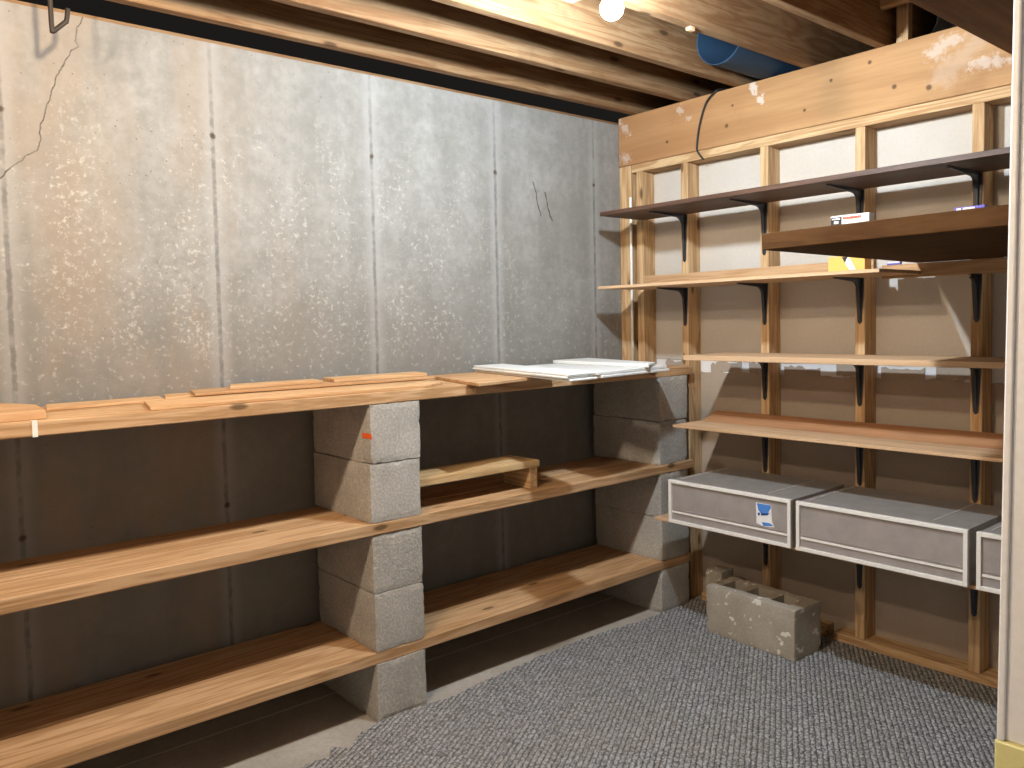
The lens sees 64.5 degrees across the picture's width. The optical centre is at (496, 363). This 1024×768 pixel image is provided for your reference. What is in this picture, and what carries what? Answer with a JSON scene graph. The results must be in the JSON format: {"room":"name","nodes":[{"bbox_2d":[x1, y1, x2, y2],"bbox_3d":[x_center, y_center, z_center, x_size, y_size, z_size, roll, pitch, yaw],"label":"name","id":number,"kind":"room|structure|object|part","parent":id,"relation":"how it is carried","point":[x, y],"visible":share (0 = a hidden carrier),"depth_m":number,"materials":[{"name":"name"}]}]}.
{"room":"basement storage room","nodes":[
{"label":"basement storage room","id":0,"kind":"room"},
{"bbox_2d":[0,0,621,709],"bbox_3d":[-0.984,0.057,2.825,6.400,2.245,0.200,-4,4,-39],"label":"wall","id":1,"kind":"structure","parent":0,"point":[178,214],"depth_m":2.79,"materials":[{"name":"concrete"}]},
{"bbox_2d":[1,0,618,124],"bbox_3d":[-1.107,-1.062,2.650,6.100,0.012,0.136,-4,4,-39],"label":"plate","id":2,"kind":"object","parent":1,"relation":"on","point":[11,1],"visible":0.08,"depth_m":2.85,"materials":[{"name":"brown wood"}]},
{"bbox_2d":[65,591,832,767],"bbox_3d":[0.508,1.286,1.115,6.400,0.100,4.800,-4,4,-39],"label":"floor","id":3,"kind":"structure","parent":0,"point":[299,728],"depth_m":2.77,"materials":[{"name":"concrete"}]},
{"bbox_2d":[322,649,426,721],"bbox_3d":[-0.440,1.070,2.862,0.194,0.194,0.397,-4,4,-39],"label":"concrete block","id":4,"kind":"object","parent":3,"relation":"on","point":[387,689],"visible":0.56,"depth_m":2.71,"materials":[{"name":"grey concrete"}]},
{"bbox_2d":[0,544,628,740],"bbox_3d":[-0.538,0.953,2.910,3.205,0.038,0.195,-4,4,-39],"label":"plank","id":5,"kind":"object","parent":4,"relation":"on","point":[23,718],"visible":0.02,"depth_m":2.62,"materials":[{"name":"brown wood"}]},
{"bbox_2d":[318,568,424,652],"bbox_3d":[-0.445,0.838,2.853,0.194,0.194,0.397,-4,4,-39],"label":"concrete block","id":6,"kind":"object","parent":5,"relation":"on","point":[388,619],"visible":0.78,"depth_m":2.72,"materials":[{"name":"grey concrete"}]},
{"bbox_2d":[317,526,422,593],"bbox_3d":[-0.451,0.645,2.845,0.194,0.194,0.397,-4,4,-39],"label":"concrete block","id":7,"kind":"object","parent":6,"relation":"on","point":[379,563],"visible":0.59,"depth_m":2.70,"materials":[{"name":"grey concrete"}]},
{"bbox_2d":[0,456,630,581],"bbox_3d":[-0.522,0.529,2.875,3.228,0.038,0.187,-4,4,-39],"label":"plank","id":8,"kind":"object","parent":7,"relation":"on","point":[44,564],"visible":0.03,"depth_m":2.56,"materials":[{"name":"brown wood"}]},
{"bbox_2d":[313,452,420,522],"bbox_3d":[-0.457,0.413,2.828,0.194,0.194,0.397,-4,4,-39],"label":"concrete block","id":9,"kind":"object","parent":8,"relation":"on","point":[363,491],"visible":0.88,"depth_m":2.70,"materials":[{"name":"grey concrete"}]},
{"bbox_2d":[313,400,419,463],"bbox_3d":[-0.456,0.220,2.817,0.195,0.194,0.404,-4,4,-40],"label":"concrete block","id":10,"kind":"object","parent":9,"relation":"on","point":[385,432],"visible":0.8,"depth_m":2.69,"materials":[{"name":"grey concrete"}]},
{"bbox_2d":[0,382,477,439],"bbox_3d":[-0.900,0.139,2.330,1.993,0.040,0.210,-4,4,-39],"label":"plank","id":11,"kind":"object","parent":10,"relation":"on","point":[65,422],"visible":0.83,"depth_m":2.26,"materials":[{"name":"brown wood"}]},
{"bbox_2d":[0,403,45,422],"bbox_3d":[-1.378,0.134,2.050,0.400,0.021,0.395,-4,4,-39],"label":"plank","id":12,"kind":"object","parent":11,"relation":"on","point":[9,412],"visible":1,"depth_m":2.03,"materials":[{"name":"brown wood"}]},
{"bbox_2d":[144,380,442,410],"bbox_3d":[-0.620,0.094,2.611,1.025,0.009,0.257,-4,4,-39],"label":"board","id":13,"kind":"object","parent":11,"relation":"on","point":[187,402],"visible":0.91,"depth_m":2.51,"materials":[{"name":"brown wood"}]},
{"bbox_2d":[593,415,686,464],"bbox_3d":[0.659,0.341,3.755,0.194,0.194,0.397,-4,4,-39],"label":"concrete block","id":14,"kind":"object","parent":8,"relation":"on","point":[642,441],"visible":0.91,"depth_m":3.64,"materials":[{"name":"grey concrete"}]},
{"bbox_2d":[593,375,686,420],"bbox_3d":[0.657,0.147,3.741,0.194,0.194,0.397,-4,4,-39],"label":"concrete block","id":15,"kind":"object","parent":14,"relation":"on","point":[658,398],"visible":0.77,"depth_m":3.62,"materials":[{"name":"grey concrete"}]},
{"bbox_2d":[41,379,444,412],"bbox_3d":[-0.557,0.102,2.891,3.238,0.038,0.206,-4,4,-39],"label":"plank","id":16,"kind":"object","parent":15,"relation":"on","point":[138,404],"visible":0.02,"depth_m":2.33,"materials":[{"name":"brown wood"}]},
{"bbox_2d":[46,396,163,410],"bbox_3d":[-1.155,0.117,2.404,0.344,0.008,0.145,-4,4,-39],"label":"board","id":17,"kind":"object","parent":16,"relation":"on","point":[98,403],"visible":0.86,"depth_m":2.37,"materials":[{"name":"brown wood"}]},
{"bbox_2d":[164,391,262,398],"bbox_3d":[-0.678,0.083,2.830,0.965,0.011,0.125,-4,4,-39],"label":"board","id":18,"kind":"object","parent":16,"relation":"on","point":[188,394],"visible":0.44,"depth_m":2.53,"materials":[{"name":"brown wood"}]},
{"bbox_2d":[190,376,434,395],"bbox_3d":[-0.614,0.071,2.821,0.911,0.008,0.181,-4,4,-38],"label":"board","id":19,"kind":"object","parent":18,"relation":"on","point":[225,390],"visible":0.73,"depth_m":2.69,"materials":[{"name":"brown wood"}]},
{"bbox_2d":[230,379,322,388],"bbox_3d":[-0.753,0.069,2.747,0.344,0.009,0.115,-4,4,-39],"label":"board","id":20,"kind":"object","parent":19,"relation":"on","point":[300,381],"visible":1,"depth_m":2.72,"materials":[{"name":"brown wood"}]},
{"bbox_2d":[323,371,426,381],"bbox_3d":[-0.440,0.048,2.990,0.404,0.011,0.121,-3,4,-36],"label":"board","id":21,"kind":"object","parent":19,"relation":"on","point":[400,374],"visible":0.99,"depth_m":2.94,"materials":[{"name":"brown wood"}]},
{"bbox_2d":[429,372,538,386],"bbox_3d":[0.004,0.054,3.102,0.399,0.011,0.586,-3,3,-24],"label":"plywood panel","id":22,"kind":"object","parent":16,"relation":"on","point":[478,379],"visible":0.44,"depth_m":2.99,"materials":[{"name":"brown wood"}]},
{"bbox_2d":[476,370,596,381],"bbox_3d":[0.134,0.041,3.091,0.151,0.008,0.792,-3,3,-25],"label":"board","id":23,"kind":"object","parent":22,"relation":"on","point":[520,375],"visible":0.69,"depth_m":2.86,"materials":[{"name":"white wood"}]},
{"bbox_2d":[472,367,592,378],"bbox_3d":[0.120,0.032,3.097,0.151,0.008,0.792,-3,3,-25],"label":"board","id":24,"kind":"object","parent":23,"relation":"on","point":[474,368],"visible":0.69,"depth_m":2.92,"materials":[{"name":"white wood"}]},
{"bbox_2d":[474,364,594,376],"bbox_3d":[0.126,0.023,3.094,0.151,0.008,0.792,-3,3,-25],"label":"board","id":25,"kind":"object","parent":24,"relation":"on","point":[508,367],"visible":1,"depth_m":3.00,"materials":[{"name":"white wood"}]},
{"bbox_2d":[445,365,692,393],"bbox_3d":[0.346,0.058,3.364,1.242,0.038,0.204,-4,4,-39],"label":"plank","id":26,"kind":"object","parent":15,"relation":"on","point":[675,370],"visible":0.52,"depth_m":3.16,"materials":[{"name":"brown wood"}]},
{"bbox_2d":[593,368,669,377],"bbox_3d":[0.430,0.028,3.416,0.589,0.011,0.585,-4,4,-39],"label":"board","id":27,"kind":"object","parent":26,"relation":"on","point":[665,369],"visible":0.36,"depth_m":3.14,"materials":[{"name":"white wood"}]},
{"bbox_2d":[526,363,666,374],"bbox_3d":[0.418,0.016,3.411,0.589,0.013,0.585,-4,4,-39],"label":"board","id":28,"kind":"object","parent":27,"relation":"on","point":[598,369],"visible":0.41,"depth_m":3.25,"materials":[{"name":"white wood"}]},
{"bbox_2d":[553,358,654,366],"bbox_3d":[0.516,-0.005,3.511,0.234,0.014,0.613,-3,4,-35],"label":"board","id":29,"kind":"object","parent":28,"relation":"on","point":[585,361],"visible":1,"depth_m":3.45,"materials":[{"name":"white wood"}]},
{"bbox_2d":[0,458,692,614],"bbox_3d":[-0.402,0.533,2.730,3.228,0.038,0.169,-4,4,-39],"label":"plank","id":30,"kind":"object","parent":7,"relation":"on","point":[20,594],"visible":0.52,"depth_m":2.44,"materials":[{"name":"brown wood"}]},
{"bbox_2d":[419,455,539,488],"bbox_3d":[-0.106,0.438,3.026,0.570,0.108,0.170,-4,4,-39],"label":"shelf riser","id":31,"kind":"object","parent":30,"relation":"on","point":[518,471],"visible":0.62,"depth_m":3.05,"materials":[{"name":"brown wood"}]},
{"bbox_3d":[0.093,0.438,3.192,0.038,0.083,0.158,-4,4,-40],"label":"leg","id":32,"kind":"part","parent":31,"relation":"part of","materials":[{"name":"brown wood"}]},
{"bbox_2d":[596,504,688,560],"bbox_3d":[0.674,0.765,3.776,0.194,0.194,0.397,-4,4,-40],"label":"concrete block","id":33,"kind":"object","parent":5,"relation":"on","point":[644,535],"visible":0.83,"depth_m":3.67,"materials":[{"name":"grey concrete"}]},
{"bbox_2d":[595,469,687,516],"bbox_3d":[0.666,0.572,3.763,0.194,0.194,0.397,-4,4,-40],"label":"concrete block","id":34,"kind":"object","parent":33,"relation":"on","point":[648,495],"visible":0.6,"depth_m":3.64,"materials":[{"name":"grey concrete"}]},
{"bbox_2d":[0,552,690,767],"bbox_3d":[-0.409,0.959,2.754,3.205,0.038,0.189,-4,4,-39],"label":"plank","id":35,"kind":"object","parent":4,"relation":"on","point":[80,739],"visible":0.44,"depth_m":2.49,"materials":[{"name":"brown wood"}]},
{"bbox_2d":[619,167,627,359],"bbox_3d":[0.668,0.059,4.039,0.088,2.040,0.037,-4,4,-39],"label":"stud","id":36,"kind":"object","parent":3,"relation":"on","point":[621,170],"visible":0.2,"depth_m":3.98,"materials":[{"name":"brown wood"}]},
{"bbox_2d":[625,166,638,360],"bbox_3d":[0.692,0.060,4.010,0.088,2.040,0.038,-4,4,-39],"label":"stud","id":37,"kind":"object","parent":3,"relation":"on","point":[630,178],"visible":0.22,"depth_m":3.95,"materials":[{"name":"brown wood"}]},
{"bbox_2d":[629,197,633,360],"bbox_3d":[0.653,-0.400,3.929,0.013,0.803,0.013,-4,4,-39],"label":"pipe","id":38,"kind":"object","parent":37,"relation":"attached to","point":[630,198],"visible":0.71,"depth_m":3.92,"materials":[{"name":"white plastic"}]},
{"bbox_2d":[598,562,688,611],"bbox_3d":[0.677,0.997,3.788,0.194,0.194,0.397,-4,4,-39],"label":"concrete block","id":39,"kind":"object","parent":3,"relation":"on","point":[664,590],"visible":0.52,"depth_m":3.64,"materials":[{"name":"grey concrete"}]},
{"bbox_2d":[636,171,655,363],"bbox_3d":[0.737,0.081,3.958,0.088,2.002,0.040,-4,4,-39],"label":"stud","id":40,"kind":"object","parent":3,"relation":"on","point":[646,299],"visible":0.44,"depth_m":3.91,"materials":[{"name":"brown wood"}]},
{"bbox_2d":[303,598,997,767],"bbox_3d":[0.454,1.252,0.699,4.590,0.012,4.131,-4,4,-39],"label":"carpet","id":41,"kind":"object","parent":3,"relation":"on","point":[662,690],"visible":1,"depth_m":2.65,"materials":[{"name":"grey carpet"}]},
{"bbox_2d":[706,565,733,609],"bbox_3d":[0.973,0.990,3.540,0.090,0.196,0.084,-4,4,-39],"label":"brick","id":42,"kind":"object","parent":41,"relation":"on","point":[715,573],"visible":0.27,"depth_m":3.52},
{"bbox_2d":[706,577,820,661],"bbox_3d":[1.054,1.006,3.228,0.178,0.194,0.405,-4,4,-37],"label":"concrete block","id":43,"kind":"object","parent":41,"relation":"on","point":[778,622],"visible":1,"depth_m":3.14,"materials":[{"name":"grey concrete"}]},
{"bbox_2d":[994,0,1023,767],"bbox_3d":[1.102,0.142,1.467,0.102,2.098,0.322,-4,4,-39],"label":"door frame","id":44,"kind":"structure","parent":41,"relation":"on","point":[1009,742],"depth_m":1.55,"materials":[{"name":"beige wood"}]},
{"bbox_2d":[681,162,702,597],"bbox_3d":[0.903,0.088,3.756,0.088,2.002,0.038,-4,4,-39],"label":"stud","id":45,"kind":"object","parent":3,"relation":"on","point":[691,341],"visible":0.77,"depth_m":3.73,"materials":[{"name":"brown wood"}]},
{"bbox_2d":[702,590,706,600],"bbox_3d":[0.947,1.073,3.679,0.114,0.042,0.084,-4,4,-39],"label":"plate","id":46,"kind":"object","parent":3,"relation":"on","point":[704,596],"depth_m":3.72,"materials":[{"name":"brown wood"}]},
{"bbox_2d":[760,146,780,589],"bbox_3d":[1.163,0.077,3.442,0.088,1.960,0.038,-4,4,-39],"label":"stud","id":47,"kind":"object","parent":46,"relation":"on","point":[769,156],"visible":0.55,"depth_m":3.41,"materials":[{"name":"brown wood"}]},
{"bbox_2d":[833,626,997,688],"bbox_3d":[1.855,1.105,2.682,0.092,0.040,1.505,-4,4,-39],"label":"plate","id":48,"kind":"object","parent":3,"relation":"on","point":[930,659],"visible":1,"depth_m":3.00,"materials":[{"name":"brown wood"}]},
{"bbox_2d":[855,126,875,639],"bbox_3d":[1.421,0.089,3.129,0.088,1.962,0.038,-4,4,-39],"label":"stud","id":49,"kind":"object","parent":48,"relation":"on","point":[865,137],"visible":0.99,"depth_m":3.11,"materials":[{"name":"brown wood"}]},
{"bbox_2d":[598,259,920,325],"bbox_3d":[0.990,-0.272,3.286,0.340,0.241,1.276,-4,4,-39],"label":"wall shelf","id":50,"kind":"object","parent":49,"relation":"attached to","point":[760,277],"visible":1,"depth_m":3.30,"materials":[{"name":"brown wood"}]},
{"bbox_2d":[828,257,870,271],"bbox_3d":[1.266,-0.355,2.913,0.051,0.058,0.134,-4,4,-39],"label":"pack","id":51,"kind":"object","parent":50,"relation":"on","point":[834,263],"visible":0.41,"depth_m":2.89,"materials":[{"name":"yellow cardboard"}]},
{"bbox_2d":[762,204,1008,262],"bbox_3d":[1.440,-0.338,2.082,1.167,0.044,1.185,-4,4,-39],"label":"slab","id":52,"kind":"object","parent":50,"relation":"on","point":[975,233],"visible":1,"depth_m":2.02,"materials":[{"name":"brown wood"}]},
{"bbox_2d":[831,212,873,224],"bbox_3d":[0.939,-0.372,2.144,0.031,0.040,0.104,-4,4,-39],"label":"carton","id":53,"kind":"object","parent":52,"relation":"on","point":[860,217],"visible":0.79,"depth_m":2.13,"materials":[{"name":"white cardboard"}]},
{"bbox_3d":[0.904,-0.371,2.163,0.001,0.034,0.029,-4,4,-40],"label":"black panel","id":54,"kind":"part","parent":53,"relation":"part of","materials":[{"name":"cardboard"}]},
{"bbox_2d":[954,205,989,210],"bbox_3d":[1.124,-0.358,1.921,0.031,0.026,0.066,-4,4,-39],"label":"packet","id":55,"kind":"object","parent":52,"relation":"on","point":[976,206],"visible":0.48,"depth_m":1.91,"materials":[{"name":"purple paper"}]},
{"bbox_2d":[600,147,1009,261],"bbox_3d":[1.208,-0.552,3.031,0.300,0.234,1.952,-4,4,-39],"label":"wall shelf","id":56,"kind":"object","parent":49,"relation":"attached to","point":[973,164],"visible":0.92,"depth_m":2.97,"materials":[{"name":"wood"}]},
{"bbox_2d":[632,85,1011,173],"bbox_3d":[1.488,-0.906,2.971,0.088,0.038,2.521,-4,4,-39],"label":"plate","id":57,"kind":"object","parent":49,"relation":"on","point":[1001,95],"visible":0.77,"depth_m":3.12,"materials":[{"name":"brown wood"}]},
{"bbox_2d":[618,26,1011,167],"bbox_3d":[1.454,-1.043,2.987,0.082,0.234,2.596,-4,4,-39],"label":"header beam","id":58,"kind":"structure","parent":57,"relation":"on","point":[951,62],"depth_m":3.14,"materials":[{"name":"beige wood"}]},
{"bbox_2d":[696,88,725,159],"bbox_3d":[0.934,-1.043,3.542,0.142,0.295,0.043,0,3,29],"label":"cable","id":59,"kind":"object","parent":58,"relation":"hanging from","point":[716,90],"visible":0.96,"depth_m":3.57,"materials":[{"name":"black rubber"}]},
{"bbox_2d":[697,32,802,79],"bbox_3d":[1.320,-1.291,3.510,1.205,0.211,0.211,-4,4,-39],"label":"duct pipe","id":60,"kind":"object","parent":58,"relation":"on","point":[713,51],"visible":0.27,"depth_m":3.24,"materials":[{"name":"blue metal"}]},
{"bbox_2d":[896,2,911,42],"bbox_3d":[1.484,-1.277,2.954,0.038,0.235,0.043,-4,4,-39],"label":"stud","id":61,"kind":"object","parent":58,"relation":"on","point":[903,12],"visible":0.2,"depth_m":2.94,"materials":[{"name":"brown wood"}]},
{"bbox_2d":[908,0,1013,54],"bbox_3d":[1.236,-1.008,1.691,1.884,0.150,0.876,-4,4,-39],"label":"soffit panel","id":62,"kind":"object","parent":58,"relation":"attached to","point":[991,21],"visible":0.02,"depth_m":2.25,"materials":[{"name":"brown wood"}]},
{"bbox_2d":[655,513,999,616],"bbox_3d":[1.355,0.772,2.903,0.370,0.225,1.700,-4,4,-39],"label":"wall shelf","id":63,"kind":"object","parent":49,"relation":"attached to","point":[665,517],"visible":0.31,"depth_m":3.04,"materials":[{"name":"brown wood"}]},
{"bbox_2d":[668,467,843,547],"bbox_3d":[1.032,0.560,3.249,0.398,0.176,0.547,-4,4,-39],"label":"storage box","id":64,"kind":"object","parent":63,"relation":"on","point":[751,505],"visible":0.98,"depth_m":3.14,"materials":[{"name":"plastic"}]},
{"bbox_3d":[0.886,0.571,3.128,0.003,0.147,0.519,-4,4,-40],"label":"drawer","id":65,"kind":"part","parent":64,"relation":"part of","materials":[{"name":"grey plastic"}]},
{"bbox_3d":[0.884,0.601,3.128,0.003,0.002,0.517,-4,4,-40],"label":"pull rail","id":66,"kind":"part","parent":64,"relation":"part of","materials":[{"name":"plastic"}]},
{"bbox_3d":[0.884,0.613,3.128,0.004,0.007,0.517,-4,4,-40],"label":"pull rail","id":67,"kind":"part","parent":64,"relation":"part of","materials":[{"name":"white plastic"}]},
{"bbox_3d":[0.885,0.570,3.127,0.016,0.176,0.547,-4,4,-40],"label":"frame","id":68,"kind":"part","parent":64,"relation":"part of","materials":[{"name":"white plastic"}]},
{"bbox_3d":[1.036,0.476,3.249,0.382,0.003,0.539,-4,4,-40],"label":"panel","id":69,"kind":"part","parent":64,"relation":"part of","materials":[{"name":"plastic"}]},
{"bbox_2d":[757,503,772,525],"bbox_3d":[0.991,0.561,2.996,0.001,0.083,0.068,-4,4,-40],"label":"print","id":70,"kind":"object","parent":64,"relation":"attached to","point":[764,510],"depth_m":3.00},
{"bbox_2d":[796,486,1001,586],"bbox_3d":[1.400,0.575,2.805,0.398,0.176,0.565,-4,4,-39],"label":"storage box","id":71,"kind":"object","parent":63,"relation":"on","point":[932,538],"visible":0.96,"depth_m":2.69,"materials":[{"name":"plastic"}]},
{"bbox_3d":[1.254,0.585,2.684,0.003,0.147,0.537,-4,4,-40],"label":"drawer","id":72,"kind":"part","parent":71,"relation":"part of","materials":[{"name":"grey plastic"}]},
{"bbox_3d":[1.252,0.616,2.684,0.003,0.002,0.535,-4,4,-40],"label":"pull rail","id":73,"kind":"part","parent":71,"relation":"part of","materials":[{"name":"plastic"}]},
{"bbox_3d":[1.252,0.627,2.684,0.004,0.007,0.535,-4,4,-40],"label":"pull rail","id":74,"kind":"part","parent":71,"relation":"part of","materials":[{"name":"white plastic"}]},
{"bbox_3d":[1.404,0.490,2.805,0.382,0.003,0.557,-4,4,-40],"label":"panel","id":75,"kind":"part","parent":71,"relation":"part of","materials":[{"name":"plastic"}]},
{"bbox_2d":[976,522,1001,593],"bbox_3d":[1.770,0.590,2.358,0.398,0.176,0.548,-4,4,-39],"label":"drawer unit","id":76,"kind":"object","parent":63,"relation":"on","point":[988,541],"visible":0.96,"depth_m":2.42,"materials":[{"name":"plastic"}]},
{"bbox_3d":[1.622,0.642,2.237,0.004,0.007,0.518,-4,4,-40],"label":"pull rail","id":77,"kind":"part","parent":76,"relation":"part of","materials":[{"name":"white plastic"}]},
{"bbox_3d":[1.624,0.600,2.237,0.003,0.147,0.520,-4,4,-40],"label":"drawer","id":78,"kind":"part","parent":76,"relation":"part of","materials":[{"name":"grey plastic"}]},
{"bbox_3d":[1.774,0.505,2.358,0.382,0.003,0.540,-4,4,-40],"label":"panel","id":79,"kind":"part","parent":76,"relation":"part of","materials":[{"name":"plastic"}]},
{"bbox_2d":[673,410,1003,502],"bbox_3d":[1.355,0.358,2.925,0.300,0.248,1.555,-4,4,-39],"label":"wall shelf","id":80,"kind":"object","parent":49,"relation":"attached to","point":[974,446],"visible":1,"depth_m":2.97,"materials":[{"name":"brown wood"}]},
{"bbox_2d":[683,352,1004,413],"bbox_3d":[1.367,0.077,2.888,0.300,0.199,1.497,-4,4,-39],"label":"wall shelf","id":81,"kind":"object","parent":49,"relation":"attached to","point":[975,364],"visible":1,"depth_m":2.86,"materials":[{"name":"brown wood"}]},
{"bbox_2d":[968,102,993,673],"bbox_3d":[1.680,0.099,2.816,0.088,1.962,0.038,-4,4,-39],"label":"stud","id":82,"kind":"object","parent":48,"relation":"on","point":[983,113],"visible":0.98,"depth_m":2.79,"materials":[{"name":"brown wood"}]},
{"bbox_2d":[882,257,1007,321],"bbox_3d":[1.672,-0.243,2.683,0.059,0.214,0.808,-4,4,-39],"label":"wall shelf","id":83,"kind":"object","parent":82,"relation":"attached to","point":[975,268],"visible":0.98,"depth_m":2.78,"materials":[{"name":"wood"}]},
{"bbox_2d":[887,261,901,264],"bbox_3d":[1.454,-0.367,2.966,0.017,0.012,0.048,-4,4,-39],"label":"packet","id":84,"kind":"object","parent":83,"relation":"on","point":[892,262],"visible":0.87,"depth_m":2.96,"materials":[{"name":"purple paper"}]},
{"bbox_2d":[654,103,1010,668],"bbox_3d":[1.522,-0.028,3.079,0.012,2.275,2.600,-4,4,-39],"label":"wall","id":85,"kind":"structure","parent":0,"point":[916,316],"depth_m":3.25,"materials":[{"name":"paint"}]},
{"bbox_2d":[820,619,833,636],"bbox_3d":[1.316,1.085,3.272,0.164,0.042,0.105,-4,4,-39],"label":"plate","id":86,"kind":"object","parent":85,"relation":"on","point":[827,627],"depth_m":3.30,"materials":[{"name":"brown wood"}]},
{"bbox_2d":[656,358,1004,383],"bbox_3d":[1.525,0.035,3.084,0.006,0.090,2.600,-4,4,-39],"label":"trim","id":87,"kind":"structure","parent":85,"relation":"attached to","point":[998,375],"depth_m":3.29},
{"bbox_3d":[0.451,-1.280,0.982,6.400,0.020,4.800,-4,4,-39],"label":"ceiling","id":88,"kind":"structure","parent":0,"visible":0},
{"bbox_2d":[106,0,678,114],"bbox_3d":[-0.995,-1.199,2.503,6.100,0.235,0.038,-4,4,-39],"label":"joist","id":89,"kind":"object","parent":88,"relation":"attached to","point":[264,17],"visible":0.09,"depth_m":3.00,"materials":[{"name":"brown wood"}]},
{"bbox_2d":[47,0,69,33],"bbox_3d":[-1.220,-1.020,2.247,0.056,0.237,0.079,-4,4,-39],"label":"hook","id":90,"kind":"object","parent":89,"relation":"hanging from","point":[53,30],"visible":1,"depth_m":2.21,"materials":[{"name":"metal"}]},
{"bbox_2d":[271,0,733,101],"bbox_3d":[-0.813,-1.191,2.284,6.100,0.235,0.038,-4,4,-39],"label":"joist","id":91,"kind":"object","parent":88,"relation":"attached to","point":[427,19],"visible":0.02,"depth_m":2.98,"materials":[{"name":"brown wood"}]},
{"bbox_2d":[433,0,759,86],"bbox_3d":[-0.631,-1.184,2.064,6.100,0.235,0.038,-4,4,-39],"label":"joist","id":92,"kind":"object","parent":88,"relation":"attached to","point":[634,34],"visible":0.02,"depth_m":2.92,"materials":[{"name":"brown wood"}]},
{"bbox_2d":[621,0,875,67],"bbox_3d":[-0.432,-1.176,1.823,6.100,0.235,0.040,-4,4,-39],"label":"joist","id":93,"kind":"object","parent":88,"relation":"attached to","point":[759,26],"visible":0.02,"depth_m":2.95,"materials":[{"name":"brown wood"}]},
{"bbox_2d":[564,0,622,20],"bbox_3d":[0.306,-1.023,2.254,0.120,0.146,0.390,-4,4,-39],"label":"ceiling lamp","id":94,"kind":"object","parent":93,"relation":"attached to","point":[611,10],"visible":1,"depth_m":2.22,"materials":[{"name":"white"}]},
{"bbox_3d":[0.318,-0.994,2.243,0.064,0.088,0.064,-4,4,-40],"label":"light bulb","id":95,"kind":"part","parent":94,"relation":"part of","materials":[{"name":"white"}]},
{"bbox_2d":[686,26,694,31],"bbox_3d":[0.651,-1.123,2.726,0.024,0.013,0.022,-4,4,-39],"label":"scrap","id":96,"kind":"object","parent":93,"relation":"attached to","point":[690,28],"visible":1,"depth_m":2.72,"materials":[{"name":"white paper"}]},
{"bbox_2d":[762,0,936,47],"bbox_3d":[-0.248,-1.169,1.601,6.100,0.235,0.038,-4,4,-39],"label":"joist","id":97,"kind":"object","parent":88,"relation":"attached to","point":[864,21],"visible":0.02,"depth_m":2.83,"materials":[{"name":"brown wood"}]},
{"bbox_2d":[880,0,909,10],"bbox_3d":[1.502,-1.292,2.799,0.040,0.042,0.378,-4,4,-39],"label":"block","id":98,"kind":"object","parent":97,"relation":"attached to","point":[884,4],"visible":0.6,"depth_m":2.89,"materials":[{"name":"brown wood"}]},
{"bbox_2d":[930,16,955,33],"bbox_3d":[1.855,-1.324,3.312,0.630,0.150,0.150,-4,4,-39],"label":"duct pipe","id":99,"kind":"object","parent":88,"relation":"attached to","point":[941,24],"visible":0.12,"depth_m":3.09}
]}

